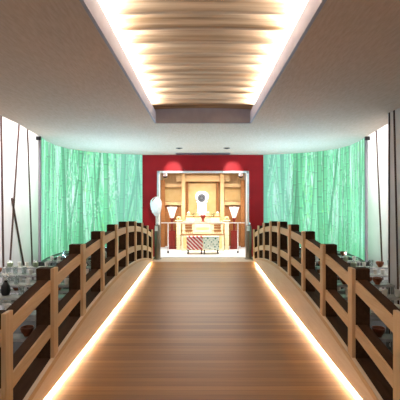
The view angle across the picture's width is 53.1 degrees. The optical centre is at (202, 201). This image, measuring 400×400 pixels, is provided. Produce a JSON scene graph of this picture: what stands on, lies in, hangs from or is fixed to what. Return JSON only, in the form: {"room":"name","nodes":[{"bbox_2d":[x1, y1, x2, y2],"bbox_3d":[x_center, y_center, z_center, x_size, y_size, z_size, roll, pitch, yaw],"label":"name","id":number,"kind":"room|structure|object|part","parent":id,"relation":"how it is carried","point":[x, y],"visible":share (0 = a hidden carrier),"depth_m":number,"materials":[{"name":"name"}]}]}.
{"room":"house of worship","nodes":[
{"label":"house of worship","id":0,"kind":"room"},
{"bbox_2d":[0,116,37,309],"bbox_3d":[-3.400,0.075,3.450,0.100,3.750,9.900,0,0,0],"label":"wall","id":1,"kind":"structure","parent":0,"point":[9,128],"depth_m":7.26,"materials":[{"name":"white paint"}]},
{"bbox_2d":[0,115,3,266],"bbox_3d":[-3.344,-0.105,6.667,0.012,3.166,0.144,0,0,0],"label":"trim","id":2,"kind":"structure","parent":1,"relation":"attached to","point":[1,139],"depth_m":6.66,"materials":[{"name":"brown wood"}]},
{"bbox_2d":[9,124,19,270],"bbox_3d":[-3.344,0.009,7.077,0.012,3.011,0.454,0,0,0],"label":"trim","id":3,"kind":"structure","parent":1,"relation":"attached to","point":[18,124],"depth_m":7.09,"materials":[{"name":"brown wood"}]},
{"bbox_2d":[11,198,28,288],"bbox_3d":[-3.344,0.807,7.329,0.012,1.770,0.697,0,0,0],"label":"trim","id":4,"kind":"structure","parent":1,"relation":"attached to","point":[11,198],"depth_m":7.24,"materials":[{"name":"brown wood"}]},
{"bbox_2d":[27,129,33,279],"bbox_3d":[-3.344,-0.006,7.737,0.012,3.484,0.334,0,0,0],"label":"trim","id":5,"kind":"structure","parent":1,"relation":"attached to","point":[27,129],"depth_m":7.72,"materials":[{"name":"brown wood"}]},
{"bbox_2d":[160,173,161,246],"bbox_3d":[-1.410,0.235,11.660,0.180,2.330,2.680,0,0,0],"label":"wall","id":6,"kind":"structure","parent":0,"point":[160,173],"depth_m":12.42,"materials":[{"name":"white paint"}]},
{"bbox_2d":[0,0,399,154],"bbox_3d":[0.000,-1.240,4.375,6.240,0.080,11.750,0,0,0],"label":"ceiling","id":7,"kind":"structure","parent":0,"point":[60,81],"depth_m":4.23,"materials":[{"name":"paint"}]},
{"bbox_2d":[79,0,155,122],"bbox_3d":[-0.723,-1.278,2.268,0.025,0.163,7.535,0,0,0],"label":"trim","id":8,"kind":"structure","parent":7,"relation":"attached to","point":[93,8],"depth_m":3.25,"materials":[{"name":"white paint"}]},
{"bbox_2d":[155,108,250,122],"bbox_3d":[0.000,-1.353,6.065,1.480,0.313,0.050,0,0,0],"label":"trim","id":9,"kind":"structure","parent":7,"relation":"attached to","point":[179,115],"depth_m":6.04,"materials":[{"name":"white paint"}]},
{"bbox_2d":[176,153,229,154],"bbox_3d":[0.000,-1.192,9.900,1.360,0.013,0.300,0,0,0],"label":"air slot","id":10,"kind":"object","parent":7,"relation":"attached to","point":[176,153],"visible":1,"depth_m":9.90,"materials":[{"name":"black metal"}]},
{"bbox_2d":[98,0,307,108],"bbox_3d":[0.000,-1.435,2.314,1.900,0.100,7.432,0,0,0],"label":"ceiling light panel","id":11,"kind":"object","parent":7,"relation":"in","point":[182,53],"visible":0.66,"depth_m":3.55,"materials":[{"name":"brown wood"}]},
{"bbox_2d":[250,0,326,122],"bbox_3d":[0.723,-1.278,2.268,0.025,0.163,7.535,0,0,0],"label":"trim","id":12,"kind":"structure","parent":7,"relation":"attached to","point":[312,8],"depth_m":3.25,"materials":[{"name":"white paint"}]},
{"bbox_2d":[13,293,390,353],"bbox_3d":[0.000,2.000,4.400,7.200,0.100,11.800,0,0,0],"label":"floor","id":13,"kind":"structure","parent":0,"point":[16,345],"depth_m":6.26,"materials":[{"name":"grey"}]},
{"bbox_2d":[13,310,35,341],"bbox_3d":[-2.420,1.508,3.875,1.720,0.884,0.180,0,0,0],"label":"table","id":14,"kind":"object","parent":13,"relation":"on","point":[16,337],"visible":0.02,"depth_m":3.80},
{"bbox_2d":[13,334,27,338],"bbox_3d":[-2.420,1.311,3.880,1.660,0.018,0.160,0,0,0],"label":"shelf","id":15,"kind":"object","parent":14,"relation":"attached to","point":[15,336],"depth_m":3.87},
{"bbox_2d":[20,325,33,336],"bbox_3d":[-1.714,1.260,3.898,0.130,0.085,0.130,0,0,-2],"label":"bowl","id":16,"kind":"object","parent":14,"relation":"on","point":[26,330],"visible":0.92,"depth_m":3.87,"materials":[{"name":"brown ceramic"}]},
{"bbox_2d":[0,294,65,320],"bbox_3d":[-2.420,1.508,4.545,1.720,0.884,0.180,0,0,0],"label":"table","id":17,"kind":"object","parent":13,"relation":"on","point":[11,296],"visible":0.06,"depth_m":4.48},
{"bbox_2d":[0,272,10,295],"bbox_3d":[-2.270,0.940,4.600,0.110,0.259,0.110,0,0,0],"label":"vase","id":18,"kind":"object","parent":17,"relation":"on","point":[5,290],"visible":1,"depth_m":4.57,"materials":[{"name":"black ceramic"}]},
{"bbox_2d":[18,285,23,295],"bbox_3d":[-2.075,1.015,4.568,0.068,0.110,0.066,0,0,26],"label":"tumbler","id":19,"kind":"object","parent":17,"relation":"on","point":[20,288],"visible":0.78,"depth_m":4.54,"materials":[{"name":"clear glass"}]},
{"bbox_2d":[0,283,68,304],"bbox_3d":[-2.420,1.508,5.215,1.720,0.884,0.180,0,0,0],"label":"table","id":20,"kind":"object","parent":13,"relation":"on","point":[61,285],"visible":0.1,"depth_m":5.13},
{"bbox_2d":[14,275,18,284],"bbox_3d":[-2.425,1.015,5.206,0.068,0.110,0.066,0,0,4],"label":"tumbler","id":21,"kind":"object","parent":20,"relation":"on","point":[16,277],"visible":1,"depth_m":5.18,"materials":[{"name":"clear glass"}]},
{"bbox_2d":[0,273,68,292],"bbox_3d":[-2.420,1.508,5.915,1.720,0.884,0.180,0,0,0],"label":"table","id":22,"kind":"object","parent":13,"relation":"on","point":[1,274],"visible":0.02,"depth_m":5.83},
{"bbox_2d":[6,267,10,274],"bbox_3d":[-2.881,1.015,5.913,0.066,0.110,0.068,0,0,22],"label":"tumbler","id":23,"kind":"object","parent":22,"relation":"on","point":[7,268],"visible":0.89,"depth_m":5.89,"materials":[{"name":"clear glass"}]},
{"bbox_2d":[13,267,17,274],"bbox_3d":[-2.775,1.015,5.918,0.066,0.110,0.068,0,0,28],"label":"tumbler","id":24,"kind":"object","parent":22,"relation":"on","point":[15,269],"visible":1,"depth_m":5.89,"materials":[{"name":"clear glass"}]},
{"bbox_2d":[22,266,26,274],"bbox_3d":[-2.651,1.015,5.925,0.068,0.110,0.066,0,0,4],"label":"tumbler","id":25,"kind":"object","parent":22,"relation":"on","point":[24,267],"visible":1,"depth_m":5.90,"materials":[{"name":"clear glass"}]},
{"bbox_2d":[0,289,68,290],"bbox_3d":[-2.420,1.311,5.920,1.660,0.018,0.160,0,0,0],"label":"shelf","id":26,"kind":"object","parent":22,"relation":"attached to","point":[0,289],"depth_m":5.89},
{"bbox_2d":[2,266,90,309],"bbox_3d":[-2.420,1.508,6.595,1.720,0.884,0.180,0,0,0],"label":"table","id":27,"kind":"object","parent":13,"relation":"on","point":[28,267],"visible":0.11,"depth_m":6.52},
{"bbox_3d":[-3.260,1.525,6.530,0.028,0.850,0.028,0,0,0],"label":"leg","id":28,"kind":"part","parent":27,"relation":"part of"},
{"bbox_2d":[7,260,12,266],"bbox_3d":[-3.190,1.012,6.613,0.096,0.115,0.094,0,0,31],"label":"jar","id":29,"kind":"object","parent":27,"relation":"on","point":[9,263],"visible":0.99,"depth_m":6.58,"materials":[{"name":"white ceramic"}]},
{"bbox_2d":[32,260,38,266],"bbox_3d":[-2.768,1.012,6.609,0.094,0.115,0.096,0,0,42],"label":"jar","id":30,"kind":"object","parent":27,"relation":"on","point":[35,263],"visible":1,"depth_m":6.58,"materials":[{"name":"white ceramic"}]},
{"bbox_2d":[10,280,63,281],"bbox_3d":[-2.420,1.311,6.600,1.660,0.018,0.160,0,0,0],"label":"shelf","id":31,"kind":"object","parent":27,"relation":"attached to","point":[10,280],"depth_m":6.55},
{"bbox_2d":[45,260,87,265],"bbox_3d":[-2.200,1.508,7.275,1.280,0.884,0.180,0,0,0],"label":"table","id":32,"kind":"object","parent":13,"relation":"on","point":[48,261],"visible":0.12,"depth_m":7.18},
{"bbox_2d":[36,136,141,288],"bbox_3d":[-2.627,0.375,8.901,1.057,3.150,3.264,0,0,27],"label":"mural","id":33,"kind":"object","parent":13,"relation":"on","point":[80,193],"visible":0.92,"depth_m":9.34,"materials":[{"name":"green"}]},
{"bbox_2d":[13,258,392,399],"bbox_3d":[0.000,1.488,4.110,2.880,0.923,10.620,0,0,0],"label":"arched bridge","id":34,"kind":"object","parent":13,"relation":"on","point":[155,330],"visible":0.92,"depth_m":4.07,"materials":[{"name":"brown wood"}]},
{"bbox_2d":[0,221,152,399],"bbox_3d":[-1.277,0.953,5.650,0.146,1.274,7.996,0,0,0],"label":"bridge railing","id":35,"kind":"object","parent":34,"relation":"on","point":[135,239],"visible":0.91,"depth_m":3.40,"materials":[{"name":"brown wood"}]},
{"bbox_3d":[-1.292,1.046,2.490,0.116,0.726,0.096,0,0,0],"label":"post","id":36,"kind":"part","parent":35,"relation":"part of","materials":[{"name":"brown wood"}]},
{"bbox_3d":[-1.219,1.046,2.490,0.030,0.726,0.096,0,0,0],"label":"post","id":37,"kind":"part","parent":35,"relation":"part of","materials":[{"name":"brown wood"}]},
{"bbox_3d":[-1.292,0.902,3.280,0.116,0.726,0.096,0,0,0],"label":"post","id":38,"kind":"part","parent":35,"relation":"part of","materials":[{"name":"brown wood"}]},
{"bbox_3d":[-1.219,0.902,3.280,0.030,0.726,0.096,0,0,0],"label":"post","id":39,"kind":"part","parent":35,"relation":"part of","materials":[{"name":"brown wood"}]},
{"bbox_3d":[-1.292,0.792,4.070,0.116,0.726,0.096,0,0,0],"label":"post","id":40,"kind":"part","parent":35,"relation":"part of","materials":[{"name":"brown wood"}]},
{"bbox_3d":[-1.238,0.724,5.650,0.015,0.650,7.900,0,0,0],"label":"rail","id":41,"kind":"part","parent":35,"relation":"part of","materials":[{"name":"brown wood"}]},
{"bbox_3d":[-1.288,0.723,5.650,0.085,0.652,7.900,0,0,0],"label":"rail","id":42,"kind":"part","parent":35,"relation":"part of","materials":[{"name":"brown wood"}]},
{"bbox_3d":[-1.288,1.083,5.650,0.085,0.652,7.900,0,0,0],"label":"rail","id":43,"kind":"part","parent":35,"relation":"part of","materials":[{"name":"brown wood"}]},
{"bbox_3d":[-1.219,0.792,4.070,0.030,0.726,0.096,0,0,0],"label":"post","id":44,"kind":"part","parent":35,"relation":"part of","materials":[{"name":"brown wood"}]},
{"bbox_3d":[-1.292,0.719,4.860,0.116,0.726,0.096,0,0,0],"label":"post","id":45,"kind":"part","parent":35,"relation":"part of","materials":[{"name":"brown wood"}]},
{"bbox_3d":[-1.219,0.719,4.860,0.030,0.726,0.096,0,0,0],"label":"post","id":46,"kind":"part","parent":35,"relation":"part of","materials":[{"name":"brown wood"}]},
{"bbox_3d":[-1.292,0.681,5.650,0.116,0.726,0.096,0,0,0],"label":"post","id":47,"kind":"part","parent":35,"relation":"part of","materials":[{"name":"brown wood"}]},
{"bbox_3d":[-1.219,0.681,5.650,0.030,0.726,0.096,0,0,0],"label":"post","id":48,"kind":"part","parent":35,"relation":"part of","materials":[{"name":"brown wood"}]},
{"bbox_3d":[-1.292,0.678,6.440,0.116,0.726,0.096,0,0,0],"label":"post","id":49,"kind":"part","parent":35,"relation":"part of","materials":[{"name":"brown wood"}]},
{"bbox_3d":[-1.219,0.678,6.440,0.030,0.726,0.096,0,0,0],"label":"post","id":50,"kind":"part","parent":35,"relation":"part of","materials":[{"name":"brown wood"}]},
{"bbox_3d":[-1.292,0.711,7.230,0.116,0.726,0.096,0,0,0],"label":"post","id":51,"kind":"part","parent":35,"relation":"part of","materials":[{"name":"brown wood"}]},
{"bbox_3d":[-1.219,0.711,7.230,0.030,0.726,0.096,0,0,0],"label":"post","id":52,"kind":"part","parent":35,"relation":"part of","materials":[{"name":"brown wood"}]},
{"bbox_3d":[-1.292,0.780,8.020,0.116,0.726,0.096,0,0,0],"label":"post","id":53,"kind":"part","parent":35,"relation":"part of","materials":[{"name":"brown wood"}]},
{"bbox_3d":[-1.219,0.780,8.020,0.030,0.726,0.096,0,0,0],"label":"post","id":54,"kind":"part","parent":35,"relation":"part of","materials":[{"name":"brown wood"}]},
{"bbox_3d":[-1.292,0.884,8.810,0.116,0.726,0.096,0,0,0],"label":"post","id":55,"kind":"part","parent":35,"relation":"part of","materials":[{"name":"brown wood"}]},
{"bbox_3d":[-1.219,0.884,8.810,0.030,0.726,0.096,0,0,0],"label":"post","id":56,"kind":"part","parent":35,"relation":"part of","materials":[{"name":"brown wood"}]},
{"bbox_3d":[-1.292,1.024,9.600,0.116,0.726,0.096,0,0,0],"label":"post","id":57,"kind":"part","parent":35,"relation":"part of","materials":[{"name":"brown wood"}]},
{"bbox_3d":[-1.219,1.024,9.600,0.030,0.726,0.096,0,0,0],"label":"post","id":58,"kind":"part","parent":35,"relation":"part of","materials":[{"name":"brown wood"}]},
{"bbox_3d":[-1.207,1.392,5.310,0.026,0.727,8.220,0,0,0],"label":"edge moulding","id":59,"kind":"part","parent":34,"relation":"part of","materials":[{"name":"brown wood"}]},
{"bbox_3d":[1.207,1.392,5.310,0.026,0.727,8.220,0,0,0],"label":"edge moulding","id":60,"kind":"part","parent":34,"relation":"part of","materials":[{"name":"brown wood"}]},
{"bbox_2d":[253,221,399,399],"bbox_3d":[1.277,0.953,5.650,0.146,1.274,7.996,0,0,0],"label":"bridge railing","id":61,"kind":"object","parent":34,"relation":"on","point":[269,239],"visible":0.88,"depth_m":3.60,"materials":[{"name":"brown wood"}]},
{"bbox_3d":[1.219,1.024,9.600,0.030,0.726,0.096,0,0,0],"label":"post","id":62,"kind":"part","parent":61,"relation":"part of","materials":[{"name":"brown wood"}]},
{"bbox_3d":[1.292,1.024,9.600,0.116,0.726,0.096,0,0,0],"label":"post","id":63,"kind":"part","parent":61,"relation":"part of","materials":[{"name":"brown wood"}]},
{"bbox_3d":[1.219,0.884,8.810,0.030,0.726,0.096,0,0,0],"label":"post","id":64,"kind":"part","parent":61,"relation":"part of","materials":[{"name":"brown wood"}]},
{"bbox_3d":[1.292,0.884,8.810,0.116,0.726,0.096,0,0,0],"label":"post","id":65,"kind":"part","parent":61,"relation":"part of","materials":[{"name":"brown wood"}]},
{"bbox_3d":[1.219,0.780,8.020,0.030,0.726,0.096,0,0,0],"label":"post","id":66,"kind":"part","parent":61,"relation":"part of","materials":[{"name":"brown wood"}]},
{"bbox_3d":[1.292,0.780,8.020,0.116,0.726,0.096,0,0,0],"label":"post","id":67,"kind":"part","parent":61,"relation":"part of","materials":[{"name":"brown wood"}]},
{"bbox_3d":[1.219,0.711,7.230,0.030,0.726,0.096,0,0,0],"label":"post","id":68,"kind":"part","parent":61,"relation":"part of","materials":[{"name":"brown wood"}]},
{"bbox_3d":[1.292,0.711,7.230,0.116,0.726,0.096,0,0,0],"label":"post","id":69,"kind":"part","parent":61,"relation":"part of","materials":[{"name":"brown wood"}]},
{"bbox_3d":[1.219,0.678,6.440,0.030,0.726,0.096,0,0,0],"label":"post","id":70,"kind":"part","parent":61,"relation":"part of","materials":[{"name":"brown wood"}]},
{"bbox_3d":[1.292,0.678,6.440,0.116,0.726,0.096,0,0,0],"label":"post","id":71,"kind":"part","parent":61,"relation":"part of","materials":[{"name":"brown wood"}]},
{"bbox_3d":[1.219,0.681,5.650,0.030,0.726,0.096,0,0,0],"label":"post","id":72,"kind":"part","parent":61,"relation":"part of","materials":[{"name":"brown wood"}]},
{"bbox_3d":[1.292,0.681,5.650,0.116,0.726,0.096,0,0,0],"label":"post","id":73,"kind":"part","parent":61,"relation":"part of","materials":[{"name":"brown wood"}]},
{"bbox_3d":[1.219,0.719,4.860,0.030,0.726,0.096,0,0,0],"label":"post","id":74,"kind":"part","parent":61,"relation":"part of","materials":[{"name":"brown wood"}]},
{"bbox_3d":[1.292,0.719,4.860,0.116,0.726,0.096,0,0,0],"label":"post","id":75,"kind":"part","parent":61,"relation":"part of","materials":[{"name":"brown wood"}]},
{"bbox_3d":[1.219,0.792,4.070,0.030,0.726,0.096,0,0,0],"label":"post","id":76,"kind":"part","parent":61,"relation":"part of","materials":[{"name":"brown wood"}]},
{"bbox_3d":[1.238,0.724,5.650,0.015,0.650,7.900,0,0,0],"label":"rail","id":77,"kind":"part","parent":61,"relation":"part of","materials":[{"name":"brown wood"}]},
{"bbox_3d":[1.288,1.083,5.650,0.085,0.652,7.900,0,0,0],"label":"rail","id":78,"kind":"part","parent":61,"relation":"part of","materials":[{"name":"brown wood"}]},
{"bbox_3d":[1.288,0.723,5.650,0.085,0.652,7.900,0,0,0],"label":"rail","id":79,"kind":"part","parent":61,"relation":"part of","materials":[{"name":"brown wood"}]},
{"bbox_3d":[1.292,0.792,4.070,0.116,0.726,0.096,0,0,0],"label":"post","id":80,"kind":"part","parent":61,"relation":"part of","materials":[{"name":"brown wood"}]},
{"bbox_3d":[1.219,0.902,3.280,0.030,0.726,0.096,0,0,0],"label":"post","id":81,"kind":"part","parent":61,"relation":"part of","materials":[{"name":"brown wood"}]},
{"bbox_3d":[1.292,0.902,3.280,0.116,0.726,0.096,0,0,0],"label":"post","id":82,"kind":"part","parent":61,"relation":"part of","materials":[{"name":"brown wood"}]},
{"bbox_3d":[1.219,1.046,2.490,0.030,0.726,0.096,0,0,0],"label":"post","id":83,"kind":"part","parent":61,"relation":"part of","materials":[{"name":"brown wood"}]},
{"bbox_2d":[264,136,369,288],"bbox_3d":[2.627,0.375,8.901,1.057,3.150,3.264,0,0,-27],"label":"mural","id":84,"kind":"object","parent":13,"relation":"on","point":[325,193],"visible":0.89,"depth_m":9.37,"materials":[{"name":"green"}]},
{"bbox_2d":[315,260,360,265],"bbox_3d":[2.200,1.508,7.275,1.280,0.884,0.180,0,0,0],"label":"table","id":85,"kind":"object","parent":13,"relation":"on","point":[348,261],"visible":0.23,"depth_m":7.18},
{"bbox_2d":[315,266,387,282],"bbox_3d":[2.420,1.508,6.595,1.720,0.884,0.180,0,0,0],"label":"table","id":86,"kind":"object","parent":13,"relation":"on","point":[318,267],"visible":0.02,"depth_m":6.51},
{"bbox_2d":[351,260,356,266],"bbox_3d":[2.482,1.012,6.589,0.096,0.115,0.094,0,0,-5],"label":"jar","id":87,"kind":"object","parent":86,"relation":"on","point":[353,263],"visible":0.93,"depth_m":6.56,"materials":[{"name":"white ceramic"}]},
{"bbox_2d":[376,261,383,266],"bbox_3d":[2.913,1.028,6.590,0.130,0.085,0.130,0,0,6],"label":"bowl","id":88,"kind":"object","parent":86,"relation":"on","point":[379,263],"visible":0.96,"depth_m":6.55,"materials":[{"name":"brown ceramic"}]},
{"bbox_2d":[319,273,387,292],"bbox_3d":[2.420,1.508,5.915,1.720,0.884,0.180,0,0,0],"label":"table","id":89,"kind":"object","parent":13,"relation":"on","point":[371,274],"visible":0.02,"depth_m":5.83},
{"bbox_2d":[337,283,394,353],"bbox_3d":[2.010,1.508,5.215,0.900,0.884,0.180,0,0,0],"label":"table","id":90,"kind":"object","parent":13,"relation":"on","point":[339,285],"visible":0.2,"depth_m":5.14,"materials":[{"name":"grey glass"}]},
{"bbox_2d":[372,277,382,284],"bbox_3d":[2.270,1.028,5.208,0.130,0.085,0.130,0,0,-4],"label":"bowl","id":91,"kind":"object","parent":90,"relation":"on","point":[377,280],"visible":1,"depth_m":5.17,"materials":[{"name":"brown ceramic"}]},
{"bbox_3d":[2.440,1.525,5.290,0.028,0.850,0.028,0,0,0],"label":"leg","id":92,"kind":"part","parent":90,"relation":"part of","materials":[{"name":"grey"}]},
{"bbox_3d":[2.440,1.525,5.150,0.028,0.850,0.028,0,0,0],"label":"leg","id":93,"kind":"part","parent":90,"relation":"part of","materials":[{"name":"grey"}]},
{"bbox_2d":[340,294,399,320],"bbox_3d":[2.010,1.508,4.545,0.900,0.884,0.180,0,0,0],"label":"table","id":94,"kind":"object","parent":13,"relation":"on","point":[389,296],"visible":0.06,"depth_m":4.48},
{"bbox_2d":[382,289,387,295],"bbox_3d":[2.074,1.032,4.561,0.066,0.075,0.064,0,0,23],"label":"cup","id":95,"kind":"object","parent":94,"relation":"on","point":[384,291],"visible":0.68,"depth_m":4.54,"materials":[{"name":"white ceramic"}]},
{"bbox_2d":[395,289,399,296],"bbox_3d":[2.206,1.032,4.530,0.066,0.075,0.064,0,0,-43],"label":"cup","id":96,"kind":"object","parent":94,"relation":"on","point":[397,291],"visible":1,"depth_m":4.51,"materials":[{"name":"white ceramic"}]},
{"bbox_2d":[370,310,392,341],"bbox_3d":[2.010,1.508,3.875,0.900,0.884,0.180,0,0,0],"label":"table","id":97,"kind":"object","parent":13,"relation":"on","point":[385,337],"visible":0.02,"depth_m":3.80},
{"bbox_2d":[371,326,385,336],"bbox_3d":[1.700,1.260,3.875,0.130,0.085,0.130,0,0,-42],"label":"bowl","id":98,"kind":"object","parent":97,"relation":"on","point":[379,331],"visible":0.87,"depth_m":3.84,"materials":[{"name":"brown ceramic"}]},
{"bbox_2d":[142,155,263,256],"bbox_3d":[0.000,0.375,10.260,3.120,3.150,0.120,0,0,0],"label":"wall","id":99,"kind":"structure","parent":0,"point":[151,164],"depth_m":10.20,"materials":[{"name":"red paint"}]},
{"bbox_2d":[157,171,248,224],"bbox_3d":[0.000,0.305,10.255,2.340,2.190,0.170,0,0,0],"label":"door frame","id":100,"kind":"structure","parent":99,"relation":"in","point":[158,172],"depth_m":10.17,"materials":[{"name":"white paint"}]},
{"bbox_2d":[151,258,254,261],"bbox_3d":[0.000,1.683,9.800,2.600,0.535,0.760,0,0,0],"label":"trim","id":101,"kind":"structure","parent":99,"relation":"attached to","point":[161,259],"depth_m":9.67,"materials":[{"name":"wood"}]},
{"bbox_2d":[154,222,160,259],"bbox_3d":[-1.130,0.958,9.930,0.190,0.915,0.190,0,0,0],"label":"stanchion","id":102,"kind":"object","parent":101,"relation":"on","point":[157,227],"visible":1,"depth_m":9.87,"materials":[{"name":"metal"}]},
{"bbox_2d":[150,197,161,224],"bbox_3d":[-1.186,0.638,10.090,0.300,1.554,0.127,0,0,0],"label":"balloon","id":103,"kind":"object","parent":102,"relation":"on","point":[155,205],"visible":0.88,"depth_m":10.05,"materials":[{"name":"white paint"}]},
{"bbox_2d":[245,222,251,259],"bbox_3d":[1.130,0.958,9.930,0.190,0.915,0.190,0,0,0],"label":"stanchion","id":104,"kind":"object","parent":101,"relation":"on","point":[248,227],"visible":1,"depth_m":9.87,"materials":[{"name":"metal"}]},
{"bbox_2d":[153,246,252,257],"bbox_3d":[0.000,1.460,11.590,3.000,0.120,2.820,0,0,0],"label":"floor","id":105,"kind":"structure","parent":0,"point":[173,253],"depth_m":10.67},
{"bbox_2d":[167,207,176,248],"bbox_3d":[-0.926,0.771,11.950,0.333,1.257,0.290,0,0,0],"label":"lantern","id":106,"kind":"object","parent":105,"relation":"on","point":[171,210],"visible":0.8,"depth_m":11.87,"materials":[{"name":"paint"}]},
{"bbox_3d":[-0.926,0.312,11.950,0.310,0.324,0.268,0,0,0],"label":"lamp shade","id":107,"kind":"part","parent":106,"relation":"part of","materials":[{"name":"paper"}]},
{"bbox_2d":[175,220,181,249],"bbox_3d":[-0.714,0.963,11.750,0.200,0.875,0.170,0,0,0],"label":"pedestal","id":108,"kind":"object","parent":105,"relation":"on","point":[178,228],"visible":0.99,"depth_m":11.69,"materials":[{"name":"beige wood"}]},
{"bbox_2d":[187,236,202,253],"bbox_3d":[-0.223,1.168,10.900,0.430,0.464,0.330,0,0,0],"label":"stool","id":109,"kind":"object","parent":105,"relation":"on","point":[193,242],"visible":1,"depth_m":10.73,"materials":[{"name":"red fabric"}]},
{"bbox_2d":[161,174,244,246],"bbox_3d":[-0.006,0.267,12.605,2.604,2.267,0.450,0,0,0],"label":"screen","id":110,"kind":"object","parent":105,"relation":"on","point":[167,194],"visible":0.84,"depth_m":12.67,"materials":[{"name":"brown wood"}]},
{"bbox_3d":[-0.956,-0.239,12.785,0.510,0.414,0.090,0,0,0],"label":"panel","id":111,"kind":"part","parent":110,"relation":"part of","materials":[{"name":"beige wood"}]},
{"bbox_3d":[-0.956,0.764,12.785,0.510,1.273,0.090,0,0,0],"label":"panel","id":112,"kind":"part","parent":110,"relation":"part of","materials":[{"name":"brown wood"}]},
{"bbox_3d":[-0.608,0.267,12.438,0.114,2.267,0.115,0,0,0],"label":"post","id":113,"kind":"part","parent":110,"relation":"part of","materials":[{"name":"brown wood"}]},
{"bbox_3d":[-0.510,-0.119,12.700,0.070,1.060,0.080,0,0,0],"label":"post","id":114,"kind":"part","parent":110,"relation":"part of","materials":[{"name":"brown wood"}]},
{"bbox_3d":[-0.025,0.016,12.790,0.892,1.243,0.080,0,0,0],"label":"panel","id":115,"kind":"part","parent":110,"relation":"part of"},
{"bbox_3d":[0.462,-0.119,12.700,0.070,1.060,0.080,0,0,0],"label":"post","id":116,"kind":"part","parent":110,"relation":"part of","materials":[{"name":"brown wood"}]},
{"bbox_3d":[0.593,0.267,12.438,0.114,2.267,0.115,0,0,0],"label":"post","id":117,"kind":"part","parent":110,"relation":"part of","materials":[{"name":"brown wood"}]},
{"bbox_3d":[0.956,-0.239,12.785,0.510,0.414,0.090,0,0,0],"label":"panel","id":118,"kind":"part","parent":110,"relation":"part of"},
{"bbox_3d":[0.956,0.764,12.785,0.510,1.273,0.090,0,0,0],"label":"panel","id":119,"kind":"part","parent":110,"relation":"part of","materials":[{"name":"brown wood"}]},
{"bbox_2d":[181,216,224,250],"bbox_3d":[-0.010,0.910,11.895,1.260,0.980,0.930,0,0,0],"label":"altar","id":120,"kind":"object","parent":105,"relation":"on","point":[189,229],"visible":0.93,"depth_m":11.68,"materials":[{"name":"beige wood"}]},
{"bbox_3d":[-0.300,1.165,11.444,0.520,0.330,0.008,0,0,0],"label":"panel","id":121,"kind":"part","parent":120,"relation":"part of","materials":[{"name":"beige wood"}]},
{"bbox_2d":[195,191,208,214],"bbox_3d":[-0.031,0.045,12.264,0.420,0.750,0.111,0,0,0],"label":"round mirror","id":122,"kind":"object","parent":120,"relation":"on","point":[201,196],"visible":0.99,"depth_m":12.26,"materials":[{"name":"white paint"}]},
{"bbox_3d":[-0.010,0.625,11.695,1.180,0.019,0.010,0,0,0],"label":"moulding","id":123,"kind":"part","parent":120,"relation":"part of","materials":[{"name":"brown wood"}]},
{"bbox_2d":[200,213,205,221],"bbox_3d":[0.000,0.455,11.850,0.170,0.250,0.167,0,0,0],"label":"vessel","id":124,"kind":"object","parent":120,"relation":"on","point":[202,215],"visible":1,"depth_m":11.80,"materials":[{"name":"ceramic"}]},
{"bbox_3d":[0.280,1.165,11.444,0.520,0.330,0.008,0,0,0],"label":"panel","id":125,"kind":"part","parent":120,"relation":"part of","materials":[{"name":"beige wood"}]},
{"bbox_2d":[161,222,244,252],"bbox_3d":[0.000,0.978,10.950,2.300,0.845,0.042,0,0,0],"label":"rail","id":126,"kind":"object","parent":105,"relation":"on","point":[161,222],"visible":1,"depth_m":10.94,"materials":[{"name":"silver metal"}]},
{"bbox_2d":[203,236,218,253],"bbox_3d":[0.220,1.168,10.900,0.430,0.464,0.330,0,0,0],"label":"stool","id":127,"kind":"object","parent":105,"relation":"on","point":[209,242],"visible":1,"depth_m":10.73,"materials":[{"name":"white fabric"}]},
{"bbox_2d":[223,220,229,249],"bbox_3d":[0.696,0.963,11.750,0.200,0.875,0.170,0,0,0],"label":"pedestal","id":128,"kind":"object","parent":105,"relation":"on","point":[226,225],"visible":1,"depth_m":11.69,"materials":[{"name":"beige wood"}]},
{"bbox_2d":[229,207,239,248],"bbox_3d":[0.932,0.771,11.950,0.333,1.257,0.290,0,0,0],"label":"lantern","id":129,"kind":"object","parent":105,"relation":"on","point":[233,210],"visible":0.91,"depth_m":11.87,"materials":[{"name":"paint"}]},
{"bbox_3d":[0.932,0.312,11.950,0.310,0.324,0.268,0,0,0],"label":"lamp shade","id":130,"kind":"part","parent":129,"relation":"part of","materials":[{"name":"paper"}]},
{"bbox_2d":[162,173,243,240],"bbox_3d":[0.000,0.235,12.925,3.000,2.330,0.150,0,0,0],"label":"wood frame","id":131,"kind":"structure","parent":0,"point":[234,178],"depth_m":12.85,"materials":[{"name":"brown wood"}]},
{"bbox_2d":[244,173,245,246],"bbox_3d":[1.410,0.235,11.660,0.180,2.330,2.680,0,0,0],"label":"wall","id":132,"kind":"structure","parent":0,"point":[244,173],"depth_m":12.42,"materials":[{"name":"white paint"}]},
{"bbox_2d":[368,124,387,288],"bbox_3d":[3.400,0.075,6.850,0.100,3.750,3.100,0,0,0],"label":"wall","id":133,"kind":"structure","parent":0,"point":[374,250],"depth_m":7.63,"materials":[{"name":"white paint"}]},
{"bbox_2d":[375,130,383,288],"bbox_3d":[3.344,0.023,7.585,0.012,3.226,0.366,0,0,0],"label":"trim","id":134,"kind":"structure","parent":133,"relation":"attached to","point":[376,130],"depth_m":7.58,"materials":[{"name":"brown wood"}]},
{"bbox_2d":[389,108,399,346],"bbox_3d":[3.010,0.075,1.975,0.980,3.750,6.950,0,0,0],"label":"wall","id":135,"kind":"structure","parent":0,"point":[393,268],"depth_m":5.26,"materials":[{"name":"white paint"}]},
{"bbox_2d":[388,112,389,342],"bbox_3d":[2.514,0.300,5.400,0.012,3.200,0.020,0,0,0],"label":"trim","id":136,"kind":"structure","parent":135,"relation":"attached to","point":[389,112],"depth_m":5.39,"materials":[{"name":"brown wood"}]},
{"bbox_2d":[393,110,398,303],"bbox_3d":[2.514,0.300,5.195,0.012,3.201,0.178,0,0,0],"label":"trim","id":137,"kind":"structure","parent":135,"relation":"attached to","point":[394,110],"depth_m":5.21,"materials":[{"name":"brown wood"}]}
]}

